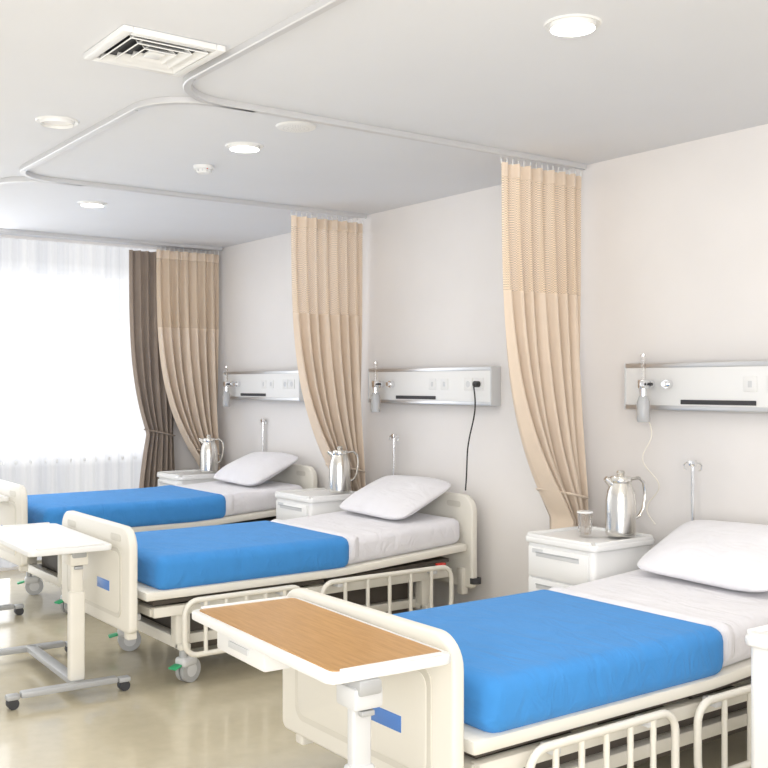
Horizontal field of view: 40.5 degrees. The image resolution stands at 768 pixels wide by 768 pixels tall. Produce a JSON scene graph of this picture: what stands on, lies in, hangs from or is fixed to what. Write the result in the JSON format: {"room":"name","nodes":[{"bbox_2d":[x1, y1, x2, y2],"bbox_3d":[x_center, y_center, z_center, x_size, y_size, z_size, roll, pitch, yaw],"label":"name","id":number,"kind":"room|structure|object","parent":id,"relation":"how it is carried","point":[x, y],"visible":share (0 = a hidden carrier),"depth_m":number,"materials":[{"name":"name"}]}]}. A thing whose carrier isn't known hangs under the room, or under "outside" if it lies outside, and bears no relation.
{"room":"hospital ward","nodes":[
{"label":"hospital ward","id":0,"kind":"room"},
{"bbox_2d":[0,234,206,570],"bbox_3d":[-4.413,0.150,7.457,6.855,2.700,0.210,0,0,-36],"label":"wall","id":1,"kind":"structure","parent":0,"point":[183,458],"depth_m":9.23,"materials":[{"name":"paint"}]},
{"bbox_2d":[0,569,746,767],"bbox_3d":[-0.492,1.550,2.333,7.155,0.100,13.350,0,0,-36],"label":"floor","id":2,"kind":"structure","parent":0,"point":[231,715],"depth_m":4.74,"materials":[{"name":"tile"}]},
{"bbox_2d":[0,494,23,614],"bbox_3d":[-2.807,1.106,6.904,0.590,0.788,0.945,0,0,-36],"label":"table","id":3,"kind":"object","parent":2,"relation":"on","point":[18,608],"visible":1,"depth_m":6.72,"materials":[{"name":"white plastic"}]},
{"bbox_2d":[0,522,130,709],"bbox_3d":[-1.710,1.129,5.265,0.590,0.743,0.965,0,0,-34],"label":"table","id":4,"kind":"object","parent":2,"relation":"on","point":[46,538],"visible":1,"depth_m":5.01,"materials":[{"name":"white plastic"}]},
{"bbox_2d":[0,464,316,612],"bbox_3d":[-1.661,1.060,7.551,2.231,0.880,1.018,0,0,-36],"label":"hospital bed","id":5,"kind":"object","parent":2,"relation":"on","point":[219,502],"visible":0.45,"depth_m":7.21,"materials":[{"name":"blue fabric"}]},
{"bbox_2d":[213,452,297,485],"bbox_3d":[-0.997,0.647,8.035,0.428,0.243,0.708,0,0,-36],"label":"pillow","id":6,"kind":"object","parent":5,"relation":"on","point":[255,468],"visible":1,"depth_m":7.86,"materials":[{"name":"white fabric"}]},
{"bbox_2d":[260,419,265,451],"bbox_3d":[-0.993,0.690,8.534,0.040,0.810,0.110,0,0,-36],"label":"pole","id":7,"kind":"object","parent":5,"relation":"attached to","point":[261,420],"visible":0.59,"depth_m":8.53,"materials":[{"name":"silver metal"}]},
{"bbox_2d":[157,469,217,485],"bbox_3d":[-1.592,1.115,8.629,0.454,0.769,0.470,0,0,-36],"label":"base cabinet","id":8,"kind":"object","parent":2,"relation":"on","point":[184,477],"visible":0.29,"depth_m":8.47,"materials":[{"name":"white plastic"}]},
{"bbox_2d":[199,434,223,472],"bbox_3d":[-1.432,0.573,8.575,0.191,0.313,0.147,0,0,37],"label":"thermos jug","id":9,"kind":"object","parent":8,"relation":"on","point":[209,461],"visible":1,"depth_m":8.53,"materials":[{"name":"silver metal"}]},
{"bbox_2d":[62,492,480,681],"bbox_3d":[-0.602,1.085,5.997,2.231,0.830,1.018,0,0,-36],"label":"hospital bed","id":10,"kind":"object","parent":2,"relation":"on","point":[361,559],"visible":0.8,"depth_m":5.60,"materials":[{"name":"blue fabric"}]},
{"bbox_2d":[389,434,398,474],"bbox_3d":[0.067,0.740,6.979,0.040,0.810,0.110,0,0,-36],"label":"pole","id":11,"kind":"object","parent":10,"relation":"attached to","point":[393,436],"visible":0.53,"depth_m":6.97,"materials":[{"name":"silver metal"}]},
{"bbox_2d":[340,475,450,519],"bbox_3d":[0.062,0.697,6.481,0.428,0.243,0.708,0,0,-36],"label":"pillow","id":12,"kind":"object","parent":10,"relation":"on","point":[392,497],"visible":1,"depth_m":6.32,"materials":[{"name":"white fabric"}]},
{"bbox_2d":[275,487,355,519],"bbox_3d":[-0.443,1.115,7.053,0.454,0.769,0.470,0,0,-36],"label":"base cabinet","id":13,"kind":"object","parent":2,"relation":"on","point":[297,503],"visible":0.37,"depth_m":6.88,"materials":[{"name":"white laminate"}]},
{"bbox_2d":[327,446,358,492],"bbox_3d":[-0.282,0.573,7.021,0.192,0.313,0.147,0,0,-33],"label":"thermos jug","id":14,"kind":"object","parent":13,"relation":"on","point":[340,479],"visible":1,"depth_m":6.96,"materials":[{"name":"silver metal"}]},
{"bbox_2d":[192,596,450,767],"bbox_3d":[-0.253,1.116,3.104,0.550,0.768,0.930,0,0,-33],"label":"table","id":15,"kind":"object","parent":2,"relation":"on","point":[331,647],"visible":1,"depth_m":2.94,"materials":[{"name":"white laminate"}]},
{"bbox_2d":[283,569,767,767],"bbox_3d":[0.810,1.100,3.994,2.231,0.800,1.018,0,0,-36],"label":"hospital bed","id":16,"kind":"object","parent":2,"relation":"on","point":[630,669],"visible":0.8,"depth_m":3.48,"materials":[{"name":"blue fabric"}]},
{"bbox_2d":[683,460,702,520],"bbox_3d":[1.478,0.770,4.976,0.040,0.810,0.110,0,0,-36],"label":"pole","id":17,"kind":"object","parent":16,"relation":"attached to","point":[693,463],"visible":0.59,"depth_m":4.97,"materials":[{"name":"silver metal"}]},
{"bbox_2d":[637,520,767,591],"bbox_3d":[1.473,0.727,4.478,0.428,0.243,0.708,0,0,-36],"label":"pillow","id":18,"kind":"object","parent":16,"relation":"on","point":[722,554],"visible":1,"depth_m":4.40,"materials":[{"name":"white fabric"}]},
{"bbox_2d":[526,526,654,591],"bbox_3d":[1.001,1.115,5.074,0.454,0.769,0.470,0,0,-36],"label":"base cabinet","id":19,"kind":"object","parent":2,"relation":"on","point":[565,557],"visible":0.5,"depth_m":4.93,"materials":[{"name":"white laminate"}]},
{"bbox_2d":[604,470,646,536],"bbox_3d":[1.160,0.573,5.043,0.192,0.313,0.147,0,0,-41],"label":"thermos jug","id":20,"kind":"object","parent":19,"relation":"on","point":[620,518],"visible":1,"depth_m":4.98,"materials":[{"name":"silver metal"}]},
{"bbox_2d":[745,625,767,767],"bbox_3d":[1.388,1.115,3.052,0.490,0.769,0.454,0,0,-36],"label":"base cabinet","id":21,"kind":"object","parent":2,"relation":"on","point":[757,637],"visible":1,"depth_m":3.05,"materials":[{"name":"white laminate"}]},
{"bbox_2d":[0,0,767,250],"bbox_3d":[-0.492,-1.250,2.333,7.155,0.100,13.350,0,0,-36],"label":"ceiling","id":22,"kind":"structure","parent":0,"point":[655,74],"depth_m":4.34,"materials":[{"name":"paint"}]},
{"bbox_2d":[35,115,78,128],"bbox_3d":[-1.490,-1.191,4.742,0.194,0.018,0.194,0,0,-36],"label":"recessed light","id":23,"kind":"object","parent":22,"relation":"in","point":[57,122],"depth_m":4.73,"materials":[{"name":"white plastic"}]},
{"bbox_2d":[0,237,155,567],"bbox_3d":[-4.506,0.150,7.240,6.350,2.640,0.056,0,0,-36],"label":"sheer curtain","id":24,"kind":"object","parent":22,"relation":"hanging from","point":[68,391],"visible":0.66,"depth_m":8.59,"materials":[{"name":"white fabric"}]},
{"bbox_2d":[77,200,106,207],"bbox_3d":[-1.934,-1.191,6.895,0.194,0.018,0.194,0,0,-36],"label":"recessed light","id":25,"kind":"object","parent":22,"relation":"in","point":[93,204],"depth_m":6.88,"materials":[{"name":"white plastic"}]},
{"bbox_2d":[0,177,222,250],"bbox_3d":[-1.781,-1.185,7.529,2.488,0.028,2.229,0,0,-36],"label":"track","id":26,"kind":"object","parent":22,"relation":"attached to","point":[8,179],"visible":0.9,"depth_m":8.38,"materials":[{"name":"white metal"}]},
{"bbox_2d":[156,246,220,470],"bbox_3d":[-1.688,0.023,8.955,0.593,2.374,0.280,0,0,-36],"label":"curtain","id":27,"kind":"object","parent":26,"relation":"hanging from","point":[187,283],"visible":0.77,"depth_m":8.95,"materials":[{"name":"beige fabric"}]},
{"bbox_2d":[129,250,175,487],"bbox_3d":[-1.983,0.163,8.931,0.440,2.595,0.167,0,0,-36],"label":"drape","id":28,"kind":"object","parent":22,"relation":"hanging from","point":[157,416],"visible":0.6,"depth_m":8.90,"materials":[{"name":"brown fabric"}]},
{"bbox_2d":[83,25,224,76],"bbox_3d":[-0.826,-1.186,3.729,0.380,0.027,0.380,0,0,-36],"label":"ceiling air vent","id":29,"kind":"object","parent":22,"relation":"in","point":[127,46],"depth_m":3.70,"materials":[{"name":"white metal"}]},
{"bbox_2d":[20,96,366,218],"bbox_3d":[-0.520,-1.185,5.800,2.488,0.028,2.109,0,0,-36],"label":"track","id":30,"kind":"object","parent":22,"relation":"attached to","point":[135,107],"visible":0.98,"depth_m":5.77,"materials":[{"name":"white metal"}]},
{"bbox_2d":[290,211,365,490],"bbox_3d":[-0.391,0.023,7.177,0.593,2.374,0.280,0,0,-36],"label":"curtain","id":31,"kind":"object","parent":30,"relation":"hanging from","point":[326,255],"visible":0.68,"depth_m":7.17,"materials":[{"name":"beige fabric"}]},
{"bbox_2d":[193,164,213,174],"bbox_3d":[-0.993,-1.179,5.724,0.110,0.042,0.110,0,0,-36],"label":"smoke detector","id":32,"kind":"object","parent":22,"relation":"attached to","point":[204,169],"visible":1,"depth_m":5.69,"materials":[{"name":"white plastic"}]},
{"bbox_2d":[225,142,263,152],"bbox_3d":[-0.704,-1.191,5.242,0.194,0.018,0.194,0,0,-36],"label":"recessed light","id":33,"kind":"object","parent":22,"relation":"in","point":[242,147],"depth_m":5.23,"materials":[{"name":"white plastic"}]},
{"bbox_2d":[276,121,315,132],"bbox_3d":[-0.409,-1.193,4.838,0.190,0.013,0.190,0,0,-36],"label":"ceiling speaker","id":34,"kind":"object","parent":22,"relation":"in","point":[288,126],"depth_m":4.80},
{"bbox_2d":[183,0,585,169],"bbox_3d":[2.284,-1.185,1.954,2.488,0.028,7.467,0,0,-36],"label":"track","id":35,"kind":"object","parent":22,"relation":"attached to","point":[314,10],"visible":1,"depth_m":4.42,"materials":[{"name":"white metal"}]},
{"bbox_2d":[500,157,588,528],"bbox_3d":[0.834,0.023,5.497,0.593,2.374,0.280,0,0,-36],"label":"curtain","id":36,"kind":"object","parent":35,"relation":"hanging from","point":[541,209],"visible":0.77,"depth_m":5.48,"materials":[{"name":"beige fabric"}]},
{"bbox_2d":[543,14,601,36],"bbox_3d":[0.629,-1.191,3.466,0.194,0.018,0.194,0,0,-36],"label":"recessed light","id":37,"kind":"object","parent":22,"relation":"in","point":[569,25],"depth_m":3.46,"materials":[{"name":"white plastic"}]},
{"bbox_2d":[207,124,767,609],"bbox_3d":[2.217,0.150,4.309,0.150,2.700,13.350,0,0,-36],"label":"wall","id":38,"kind":"structure","parent":0,"point":[674,238],"depth_m":5.71,"materials":[{"name":"paint"}]},
{"bbox_2d":[223,366,303,406],"bbox_3d":[-1.027,0.021,8.484,0.174,0.340,1.260,0,0,-36],"label":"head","id":39,"kind":"object","parent":38,"relation":"attached to","point":[244,385],"visible":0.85,"depth_m":8.45},
{"bbox_2d":[368,362,500,490],"bbox_3d":[0.257,0.246,6.722,0.176,0.790,1.280,0,0,-36],"label":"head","id":40,"kind":"object","parent":38,"relation":"attached to","point":[474,386],"visible":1,"depth_m":6.62},
{"bbox_2d":[624,354,767,524],"bbox_3d":[1.631,0.272,4.840,0.174,0.842,1.340,0,0,-36],"label":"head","id":41,"kind":"object","parent":38,"relation":"attached to","point":[736,386],"visible":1,"depth_m":5.03},
{"bbox_2d":[577,510,592,513],"bbox_3d":[0.978,0.673,5.057,0.080,0.112,0.080,0,0,-36],"label":"lid","id":42,"kind":"object","parent":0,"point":[578,511],"visible":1,"depth_m":5.04,"materials":[{"name":"white plastic"}]}
]}

